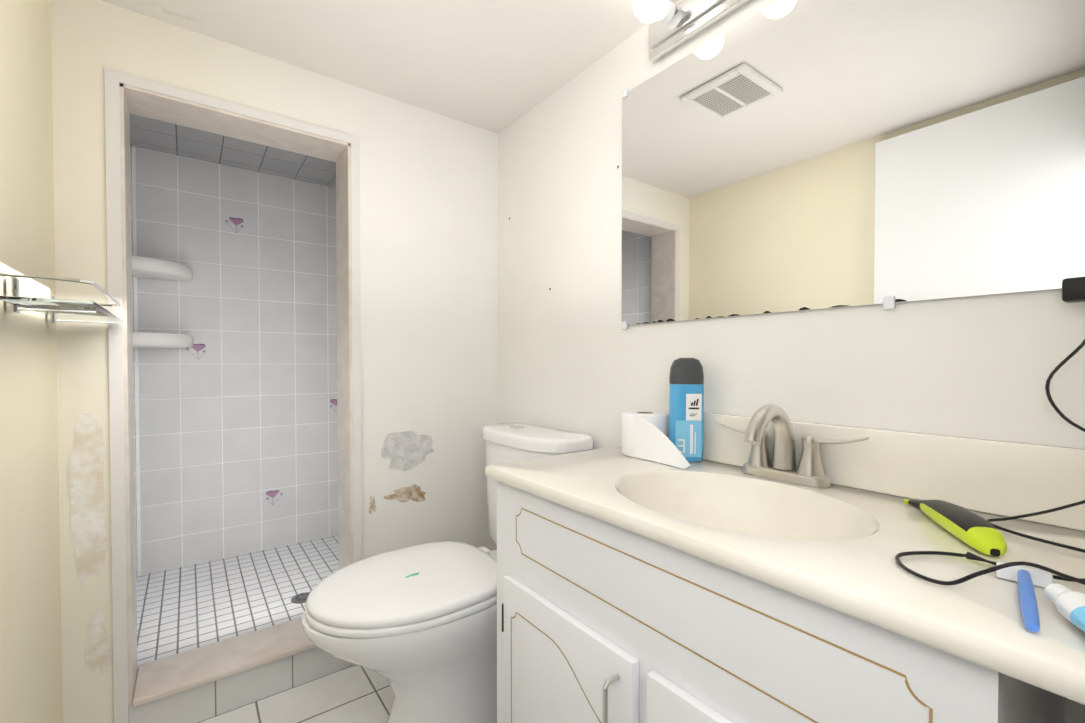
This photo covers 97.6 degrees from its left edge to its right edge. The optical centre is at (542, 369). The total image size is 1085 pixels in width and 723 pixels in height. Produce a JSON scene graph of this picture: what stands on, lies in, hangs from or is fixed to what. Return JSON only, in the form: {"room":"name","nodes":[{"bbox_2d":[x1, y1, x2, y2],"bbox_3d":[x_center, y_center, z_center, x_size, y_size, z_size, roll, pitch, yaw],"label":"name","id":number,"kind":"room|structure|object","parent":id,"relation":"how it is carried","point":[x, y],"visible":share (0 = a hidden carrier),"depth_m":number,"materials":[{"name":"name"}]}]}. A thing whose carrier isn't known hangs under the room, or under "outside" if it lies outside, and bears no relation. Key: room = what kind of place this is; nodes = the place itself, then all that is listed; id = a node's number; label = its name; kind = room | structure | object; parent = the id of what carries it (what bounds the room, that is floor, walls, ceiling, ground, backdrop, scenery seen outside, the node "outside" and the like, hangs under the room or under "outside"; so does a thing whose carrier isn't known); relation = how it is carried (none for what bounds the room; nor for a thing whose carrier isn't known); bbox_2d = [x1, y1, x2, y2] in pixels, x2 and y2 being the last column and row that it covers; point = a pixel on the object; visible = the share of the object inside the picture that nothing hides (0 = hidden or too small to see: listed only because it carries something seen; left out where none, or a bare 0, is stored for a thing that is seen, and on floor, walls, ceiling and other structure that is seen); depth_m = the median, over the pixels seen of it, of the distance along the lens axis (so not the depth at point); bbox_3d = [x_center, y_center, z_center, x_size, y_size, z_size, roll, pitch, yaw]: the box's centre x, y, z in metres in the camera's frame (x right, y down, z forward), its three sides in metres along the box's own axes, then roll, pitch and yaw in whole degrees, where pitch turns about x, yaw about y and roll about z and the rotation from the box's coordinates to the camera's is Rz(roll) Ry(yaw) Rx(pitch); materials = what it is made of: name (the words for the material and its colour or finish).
{"room":"bathroom","nodes":[
{"label":"bathroom","id":0,"kind":"room"},
{"bbox_2d":[0,0,62,722],"bbox_3d":[-0.402,0.052,0.022,0.100,1.948,3.095,-1,1,-37],"label":"wall","id":1,"kind":"structure","parent":0,"point":[30,648],"depth_m":0.96,"materials":[{"name":"beige paint"}]},
{"bbox_2d":[0,273,123,323],"bbox_3d":[-0.986,-0.136,0.994,0.126,0.064,0.495,-1,1,-37],"label":"glass shelf","id":2,"kind":"object","parent":1,"relation":"attached to","point":[53,308],"visible":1,"depth_m":0.87,"materials":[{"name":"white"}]},
{"bbox_2d":[130,142,137,579],"bbox_3d":[-1.491,0.025,1.655,0.050,1.948,0.825,-1,1,-37],"label":"wall","id":3,"kind":"structure","parent":0,"point":[133,360],"depth_m":1.98,"materials":[{"name":"tile"}]},
{"bbox_2d":[130,113,335,187],"bbox_3d":[-1.103,-0.950,1.929,0.920,0.030,0.825,-1,1,-37],"label":"ceiling","id":4,"kind":"structure","parent":0,"point":[166,137],"depth_m":2.04,"materials":[{"name":"tile"}]},
{"bbox_2d":[132,146,337,575],"bbox_3d":[-1.362,0.015,2.292,1.020,1.948,0.057,-1,1,-37],"label":"wall","id":5,"kind":"structure","parent":0,"point":[236,415],"depth_m":2.21,"materials":[{"name":"tile"}]},
{"bbox_2d":[132,256,192,280],"bbox_3d":[-1.575,-0.416,1.972,0.200,0.058,0.200,-1,1,-37],"label":"shower shelf","id":6,"kind":"object","parent":5,"relation":"attached to","point":[149,268],"visible":0.96,"depth_m":1.93,"materials":[{"name":"white ceramic"}]},
{"bbox_2d":[133,332,193,348],"bbox_3d":[-1.575,-0.121,1.977,0.200,0.058,0.200,-1,1,-37],"label":"shower shelf","id":7,"kind":"object","parent":5,"relation":"attached to","point":[152,340],"visible":0.98,"depth_m":1.92,"materials":[{"name":"white ceramic"}]},
{"bbox_2d":[129,535,352,722],"bbox_3d":[-1.058,0.933,1.900,0.920,0.125,0.973,-1,1,-37],"label":"floor","id":8,"kind":"structure","parent":0,"point":[186,608],"depth_m":1.71,"materials":[{"name":"tile"}]},
{"bbox_2d":[51,0,497,722],"bbox_3d":[-0.733,0.026,1.611,1.271,1.948,0.152,-1,1,-37],"label":"wall","id":9,"kind":"structure","parent":0,"point":[429,272],"depth_m":1.62,"materials":[{"name":"paint"}]},
{"bbox_2d":[104,67,361,722],"bbox_3d":[-0.866,0.114,1.416,0.630,1.778,0.008,-1,1,-37],"label":"trim","id":10,"kind":"structure","parent":9,"relation":"attached to","point":[114,79],"depth_m":1.24,"materials":[{"name":"white wood"}]},
{"bbox_2d":[119,83,352,707],"bbox_3d":[-0.919,0.073,1.486,0.574,1.642,0.192,-1,1,-37],"label":"door jamb","id":11,"kind":"structure","parent":9,"relation":"attached to","point":[158,679],"depth_m":1.43,"materials":[{"name":"white wood"}]},
{"bbox_2d":[200,665,393,722],"bbox_3d":[0.222,1.051,0.348,1.471,0.060,3.045,-1,1,-37],"label":"floor","id":12,"kind":"structure","parent":0,"point":[358,694],"depth_m":1.43,"materials":[{"name":"tile"}]},
{"bbox_2d":[301,422,592,722],"bbox_3d":[-0.273,0.600,1.387,0.789,0.808,0.481,-1,1,-37],"label":"toilet","id":13,"kind":"object","parent":12,"relation":"on","point":[416,625],"visible":0.75,"depth_m":1.22,"materials":[{"name":"white ceramic"}]},
{"bbox_2d":[485,412,1084,722],"bbox_3d":[0.329,0.560,0.839,0.497,0.905,0.955,-1,1,-37],"label":"bathroom vanity","id":14,"kind":"object","parent":12,"relation":"on","point":[716,584],"visible":0.83,"depth_m":0.69,"materials":[{"name":"white wood"}]},
{"bbox_2d":[621,410,690,468],"bbox_3d":[0.291,0.162,1.162,0.129,0.105,0.231,-1,1,-37],"label":"toilet paper","id":15,"kind":"object","parent":14,"relation":"on","point":[644,434],"visible":1,"depth_m":1.15,"materials":[{"name":"white paper"}]},
{"bbox_2d":[669,358,703,461],"bbox_3d":[0.342,0.093,1.126,0.072,0.244,0.068,-1,1,-37],"label":"wash bottle","id":16,"kind":"object","parent":14,"relation":"on","point":[686,407],"visible":0.94,"depth_m":1.11,"materials":[{"name":"blue plastic"}]},
{"bbox_2d":[716,404,869,487],"bbox_3d":[0.444,0.142,0.923,0.161,0.153,0.300,-1,1,-37],"label":"faucet","id":17,"kind":"object","parent":14,"relation":"on","point":[809,471],"visible":0.96,"depth_m":0.92,"materials":[{"name":"silver metal"}]},
{"bbox_2d":[904,499,1006,555],"bbox_3d":[0.576,0.205,0.669,0.042,0.032,0.220,0,1,19],"label":"trimmer","id":18,"kind":"object","parent":14,"relation":"on","point":[976,532],"visible":1,"depth_m":0.61,"materials":[{"name":"yellow"}]},
{"bbox_2d":[996,561,1052,631],"bbox_3d":[0.464,0.218,0.466,0.141,0.016,0.049,-1,1,-37],"label":"razor","id":19,"kind":"object","parent":14,"relation":"on","point":[1027,578],"visible":0.96,"depth_m":0.48,"materials":[{"name":"blue plastic"},{"name":"white plastic"}]},
{"bbox_2d":[1044,583,1084,631],"bbox_3d":[0.470,0.213,0.397,0.105,0.027,0.081,-1,1,-37],"label":"toothpaste","id":20,"kind":"object","parent":14,"relation":"on","point":[1069,604],"visible":1,"depth_m":0.42,"materials":[{"name":"white plastic"}]},
{"bbox_2d":[101,0,678,133],"bbox_3d":[0.177,-0.958,0.376,1.471,0.060,3.195,-1,1,-37],"label":"ceiling","id":21,"kind":"structure","parent":0,"point":[498,66],"depth_m":1.36,"materials":[{"name":"paint"}]},
{"bbox_2d":[144,3,195,21],"bbox_3d":[-0.981,-0.941,1.253,0.109,0.001,0.030,-1,1,-37],"label":"peel","id":22,"kind":"object","parent":21,"relation":"attached to","point":[156,7],"visible":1,"depth_m":1.25,"materials":[{"name":"white paint"}]},
{"bbox_2d":[498,0,1084,722],"bbox_3d":[0.435,0.033,1.193,0.100,1.948,3.970,-1,1,-37],"label":"wall","id":23,"kind":"structure","parent":0,"point":[572,356],"depth_m":1.19,"materials":[{"name":"white paint"}]},
{"bbox_2d":[648,0,749,61],"bbox_3d":[0.494,-0.864,0.946,0.077,0.094,0.757,-1,1,-37],"label":"sconce","id":24,"kind":"object","parent":23,"relation":"attached to","point":[672,27],"visible":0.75,"depth_m":1.16,"materials":[{"name":"silver metal"}]},
{"bbox_2d":[633,0,667,22],"bbox_3d":[0.256,-0.874,1.127,0.082,0.082,0.082,-1,1,-37],"label":"bulb","id":25,"kind":"object","parent":24,"relation":"attached to","point":[648,11],"visible":1,"depth_m":1.11,"materials":[{"name":"white glass"}]},
{"bbox_2d":[621,0,1084,329],"bbox_3d":[0.519,-0.451,0.976,0.010,0.682,0.971,-1,1,-37],"label":"mirror","id":26,"kind":"object","parent":23,"relation":"attached to","point":[778,156],"visible":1,"depth_m":0.88,"materials":[{"name":"clear glass"}]},
{"bbox_3d":[0.764,-0.106,0.655,0.006,0.019,0.050,-1,1,-37],"label":"electrical outlet plate","id":27,"kind":"object","parent":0,"visible":0},
{"bbox_2d":[1062,277,1084,302],"bbox_3d":[0.748,-0.110,0.643,0.034,0.032,0.058,-1,1,-37],"label":"plug","id":28,"kind":"object","parent":27,"relation":"attached to","point":[1073,290],"visible":0.96,"depth_m":0.65,"materials":[{"name":"black plastic"}]},
{"bbox_2d":[895,339,1084,585],"bbox_3d":[0.585,0.066,0.560,0.364,0.315,0.202,-1,1,-37],"label":"cord","id":29,"kind":"object","parent":28,"relation":"attached to","point":[1060,576],"visible":0.88,"depth_m":0.57,"materials":[{"name":"black plastic"}]}
]}

